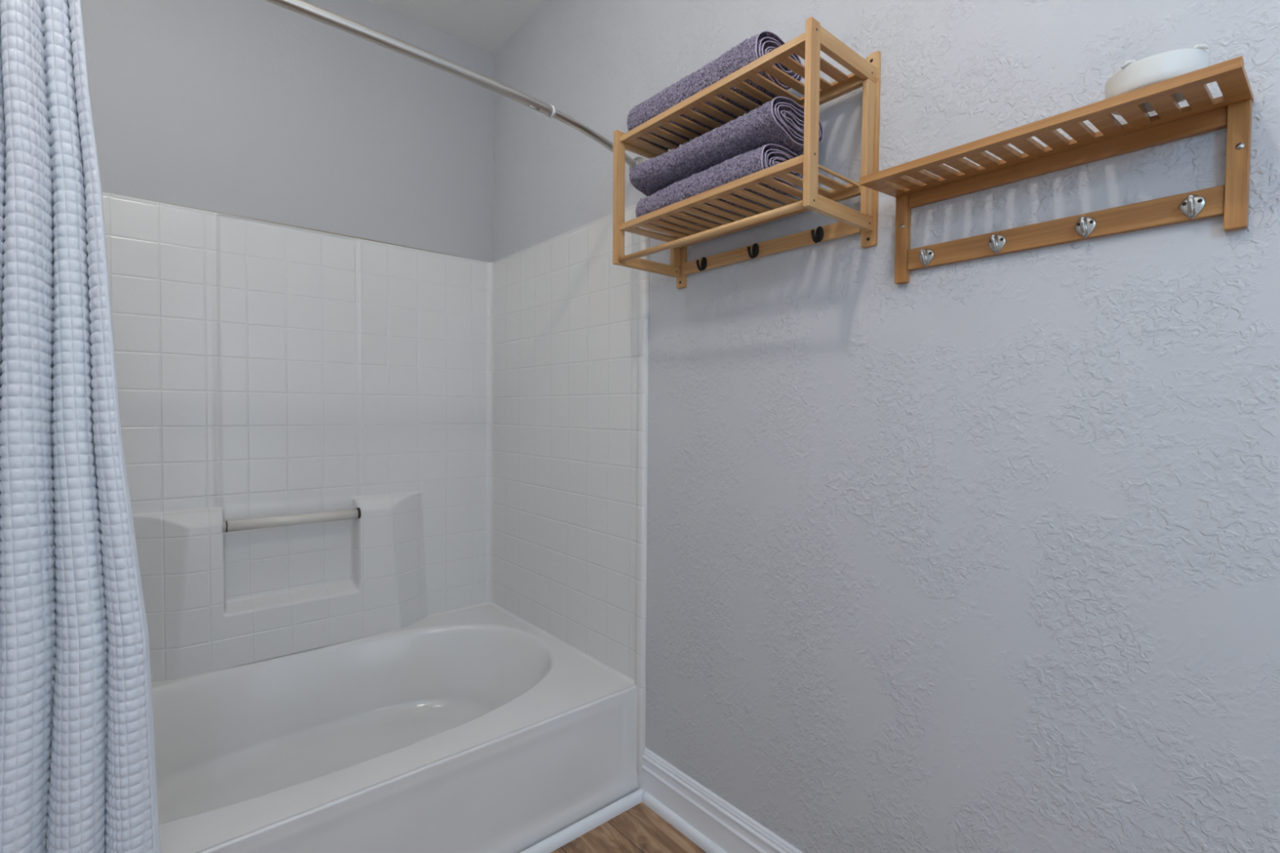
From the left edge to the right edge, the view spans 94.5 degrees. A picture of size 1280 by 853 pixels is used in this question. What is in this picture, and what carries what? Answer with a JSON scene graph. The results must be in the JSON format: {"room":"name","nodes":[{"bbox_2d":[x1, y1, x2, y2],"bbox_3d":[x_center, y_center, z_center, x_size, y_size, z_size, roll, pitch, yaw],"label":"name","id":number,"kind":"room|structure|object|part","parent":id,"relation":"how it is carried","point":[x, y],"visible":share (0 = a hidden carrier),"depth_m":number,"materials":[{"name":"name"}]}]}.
{"room":"bathroom","nodes":[
{"label":"bathroom","id":0,"kind":"room"},
{"bbox_2d":[80,0,493,262],"bbox_3d":[-1.255,-0.227,1.977,1.590,2.573,0.120,-1,2,-40],"label":"wall","id":1,"kind":"structure","parent":0,"point":[258,109],"depth_m":1.97,"materials":[{"name":"grey paint"}]},
{"bbox_2d":[102,191,649,687],"bbox_3d":[-0.856,0.048,1.603,1.469,1.408,0.983,-1,2,-40],"label":"tub surround","id":2,"kind":"object","parent":1,"relation":"attached to","point":[328,438],"visible":0.87,"depth_m":1.97,"materials":[{"name":"white plastic"}]},
{"bbox_3d":[-1.145,0.040,1.945,1.402,1.401,0.068,-1,2,-40],"label":"panel","id":3,"kind":"part","parent":2,"relation":"part of","materials":[{"name":"white plastic"}]},
{"bbox_2d":[355,507,360,518],"bbox_3d":[-0.981,0.301,2.059,0.008,0.037,0.037,-1,2,-40],"label":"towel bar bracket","id":4,"kind":"object","parent":2,"relation":"attached to","point":[357,509],"depth_m":2.05,"materials":[{"name":"silver metal"}]},
{"bbox_3d":[-0.302,0.044,2.066,0.024,1.401,0.971,-1,2,-41],"label":"panel","id":5,"kind":"part","parent":2,"relation":"part of","materials":[{"name":"white plastic"}]},
{"bbox_2d":[368,0,546,53],"bbox_3d":[0.091,-1.514,0.463,1.710,0.100,4.104,-1,2,-40],"label":"ceiling","id":6,"kind":"structure","parent":0,"point":[486,25],"depth_m":2.18,"materials":[{"name":"white paint"}]},
{"bbox_2d":[550,801,706,852],"bbox_3d":[0.068,1.158,0.531,1.710,0.100,4.104,-1,2,-40],"label":"floor","id":7,"kind":"structure","parent":0,"point":[639,828],"depth_m":1.55,"materials":[{"name":"brown wood"}]},
{"bbox_2d":[151,604,645,852],"bbox_3d":[-0.860,0.912,1.625,1.466,0.321,0.980,-1,2,-40],"label":"bathtub","id":8,"kind":"object","parent":7,"relation":"on","point":[475,730],"visible":0.91,"depth_m":1.68,"materials":[{"name":"white ceramic"}]},
{"bbox_2d":[520,787,644,852],"bbox_3d":[-0.545,1.071,1.243,1.456,0.026,0.019,-1,2,-40],"label":"trim","id":9,"kind":"structure","parent":8,"relation":"attached to","point":[565,836],"depth_m":1.58,"materials":[{"name":"white"}]},
{"bbox_2d":[493,0,1279,852],"bbox_3d":[0.686,-0.186,1.011,0.120,2.573,4.104,-1,2,-40],"label":"wall","id":10,"kind":"structure","parent":0,"point":[982,555],"depth_m":1.06,"materials":[{"name":"grey paint"}]},
{"bbox_2d":[263,0,644,172],"bbox_3d":[-0.522,-0.745,1.209,1.467,0.060,0.173,-1,2,-40],"label":"shower rod","id":11,"kind":"object","parent":10,"relation":"attached to","point":[302,7],"visible":0.82,"depth_m":1.20,"materials":[{"name":"silver metal"}]},
{"bbox_2d":[0,0,160,852],"bbox_3d":[-0.877,0.135,0.811,0.357,1.676,0.103,-1,2,-40],"label":"shower curtain","id":12,"kind":"object","parent":11,"relation":"hanging from","point":[77,762],"visible":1,"depth_m":0.84,"materials":[{"name":"white fabric"}]},
{"bbox_2d":[642,791,727,852],"bbox_3d":[0.938,1.100,0.610,0.014,0.026,2.862,-1,2,-40],"label":"trim","id":13,"kind":"structure","parent":10,"relation":"attached to","point":[686,828],"depth_m":1.58,"materials":[{"name":"white"}]},
{"bbox_2d":[641,747,803,852],"bbox_3d":[0.942,1.042,0.624,0.016,0.142,2.881,-1,2,-40],"label":"baseboard","id":14,"kind":"structure","parent":10,"relation":"attached to","point":[729,828],"depth_m":1.52,"materials":[{"name":"white wood"}]},
{"bbox_2d":[612,16,880,288],"bbox_3d":[0.201,-0.552,1.307,0.229,0.378,0.566,-1,2,-40],"label":"towel rack","id":15,"kind":"object","parent":10,"relation":"attached to","point":[816,91],"visible":0.91,"depth_m":1.20,"materials":[{"name":"brown wood"}]},
{"bbox_3d":[-0.051,-0.558,1.450,0.028,0.322,0.012,-1,2,-40],"label":"post","id":16,"kind":"part","parent":15,"relation":"part of","materials":[{"name":"brown wood"}]},
{"bbox_3d":[0.033,-0.701,1.517,0.191,0.030,0.012,-1,2,-40],"label":"rail","id":17,"kind":"part","parent":15,"relation":"part of","materials":[{"name":"brown wood"}]},
{"bbox_3d":[0.031,-0.411,1.524,0.191,0.026,0.012,-1,2,-40],"label":"rail","id":18,"kind":"part","parent":15,"relation":"part of","materials":[{"name":"brown wood"}]},
{"bbox_3d":[0.095,-0.556,1.574,0.027,0.260,0.012,-1,2,-40],"label":"post","id":19,"kind":"part","parent":15,"relation":"part of","materials":[{"name":"brown wood"}]},
{"bbox_3d":[0.112,-0.560,1.582,0.010,0.378,0.032,-1,2,-40],"label":"wall plate","id":20,"kind":"part","parent":15,"relation":"part of","materials":[{"name":"brown wood"}]},
{"bbox_2d":[626,31,802,150],"bbox_3d":[0.155,-0.749,1.359,0.163,0.109,0.413,-1,2,-40],"label":"rolled towel","id":21,"kind":"object","parent":15,"relation":"on","point":[748,51],"visible":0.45,"depth_m":1.27,"materials":[{"name":"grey fabric"}]},
{"bbox_2d":[635,143,803,231],"bbox_3d":[0.165,-0.523,1.339,0.165,0.084,0.415,-1,2,-40],"label":"rolled towel","id":22,"kind":"object","parent":15,"relation":"on","point":[740,166],"visible":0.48,"depth_m":1.24,"materials":[{"name":"grey fabric"}]},
{"bbox_2d":[629,97,823,196],"bbox_3d":[0.177,-0.609,1.343,0.189,0.081,0.448,-1,2,-40],"label":"rolled towel","id":23,"kind":"object","parent":22,"relation":"on","point":[780,121],"visible":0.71,"depth_m":1.23,"materials":[{"name":"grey fabric"}]},
{"bbox_2d":[622,41,857,155],"bbox_3d":[0.193,-0.694,1.296,0.178,0.014,0.531,-1,2,-40],"label":"slatted shelf","id":24,"kind":"object","parent":15,"relation":"attached to","point":[838,51],"depth_m":1.21,"materials":[{"name":"brown wood"}]},
{"bbox_2d":[621,163,859,242],"bbox_3d":[0.191,-0.481,1.301,0.178,0.014,0.531,-1,2,-40],"label":"slatted shelf","id":25,"kind":"object","parent":15,"relation":"attached to","point":[840,192],"depth_m":1.25,"materials":[{"name":"brown wood"}]},
{"bbox_3d":[0.264,-0.473,1.363,0.014,0.018,0.531,-1,2,-40],"label":"rail","id":26,"kind":"part","parent":15,"relation":"part of","materials":[{"name":"brown wood"}]},
{"bbox_3d":[0.283,-0.412,1.380,0.012,0.031,0.501,-1,2,-40],"label":"hook rail","id":27,"kind":"part","parent":15,"relation":"part of","materials":[{"name":"brown wood"}]},
{"bbox_3d":[0.300,-0.545,1.035,0.028,0.322,0.012,-1,2,-40],"label":"post","id":28,"kind":"part","parent":15,"relation":"part of","materials":[{"name":"brown wood"}]},
{"bbox_3d":[0.266,-0.685,1.358,0.014,0.018,0.531,-1,2,-40],"label":"rail","id":29,"kind":"part","parent":15,"relation":"part of","materials":[{"name":"brown wood"}]},
{"bbox_3d":[0.383,-0.398,1.110,0.191,0.026,0.012,-1,2,-40],"label":"rail","id":30,"kind":"part","parent":15,"relation":"part of","materials":[{"name":"brown wood"}]},
{"bbox_3d":[0.385,-0.688,1.103,0.191,0.030,0.012,-1,2,-40],"label":"rail","id":31,"kind":"part","parent":15,"relation":"part of","materials":[{"name":"brown wood"}]},
{"bbox_3d":[0.446,-0.542,1.159,0.027,0.260,0.012,-1,2,-40],"label":"post","id":32,"kind":"part","parent":15,"relation":"part of","materials":[{"name":"brown wood"}]},
{"bbox_3d":[0.458,-0.547,1.174,0.010,0.378,0.031,-1,2,-40],"label":"wall plate","id":33,"kind":"part","parent":15,"relation":"part of","materials":[{"name":"brown wood"}]},
{"bbox_2d":[859,55,1253,284],"bbox_3d":[0.595,-0.352,0.911,0.144,0.172,0.474,-1,2,-40],"label":"shelf","id":34,"kind":"object","parent":10,"relation":"attached to","point":[1232,111],"visible":1,"depth_m":0.87,"materials":[{"name":"brown wood"}]},
{"bbox_3d":[0.499,-0.354,1.123,0.016,0.164,0.022,-1,2,-40],"label":"post","id":35,"kind":"part","parent":34,"relation":"part of","materials":[{"name":"brown wood"}]},
{"bbox_3d":[0.595,-0.430,0.909,0.144,0.017,0.474,-1,2,-40],"label":"slotted shelf","id":36,"kind":"part","parent":34,"relation":"part of","materials":[{"name":"brown wood"}]},
{"bbox_3d":[0.645,-0.308,0.954,0.012,0.038,0.426,-1,2,-40],"label":"hook rail","id":37,"kind":"part","parent":34,"relation":"part of","materials":[{"name":"brown wood"}]},
{"bbox_3d":[0.646,-0.418,0.952,0.012,0.025,0.426,-1,2,-40],"label":"rail","id":38,"kind":"part","parent":34,"relation":"part of","materials":[{"name":"brown wood"}]},
{"bbox_2d":[1105,44,1209,115],"bbox_3d":[0.683,-0.456,0.783,0.096,0.043,0.106,-1,2,-40],"label":"dish","id":39,"kind":"object","parent":34,"relation":"on","point":[1133,75],"visible":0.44,"depth_m":0.75,"materials":[{"name":"white ceramic"}]},
{"bbox_3d":[0.789,-0.343,0.781,0.016,0.164,0.022,-1,2,-40],"label":"post","id":40,"kind":"part","parent":34,"relation":"part of","materials":[{"name":"brown wood"}]}
]}

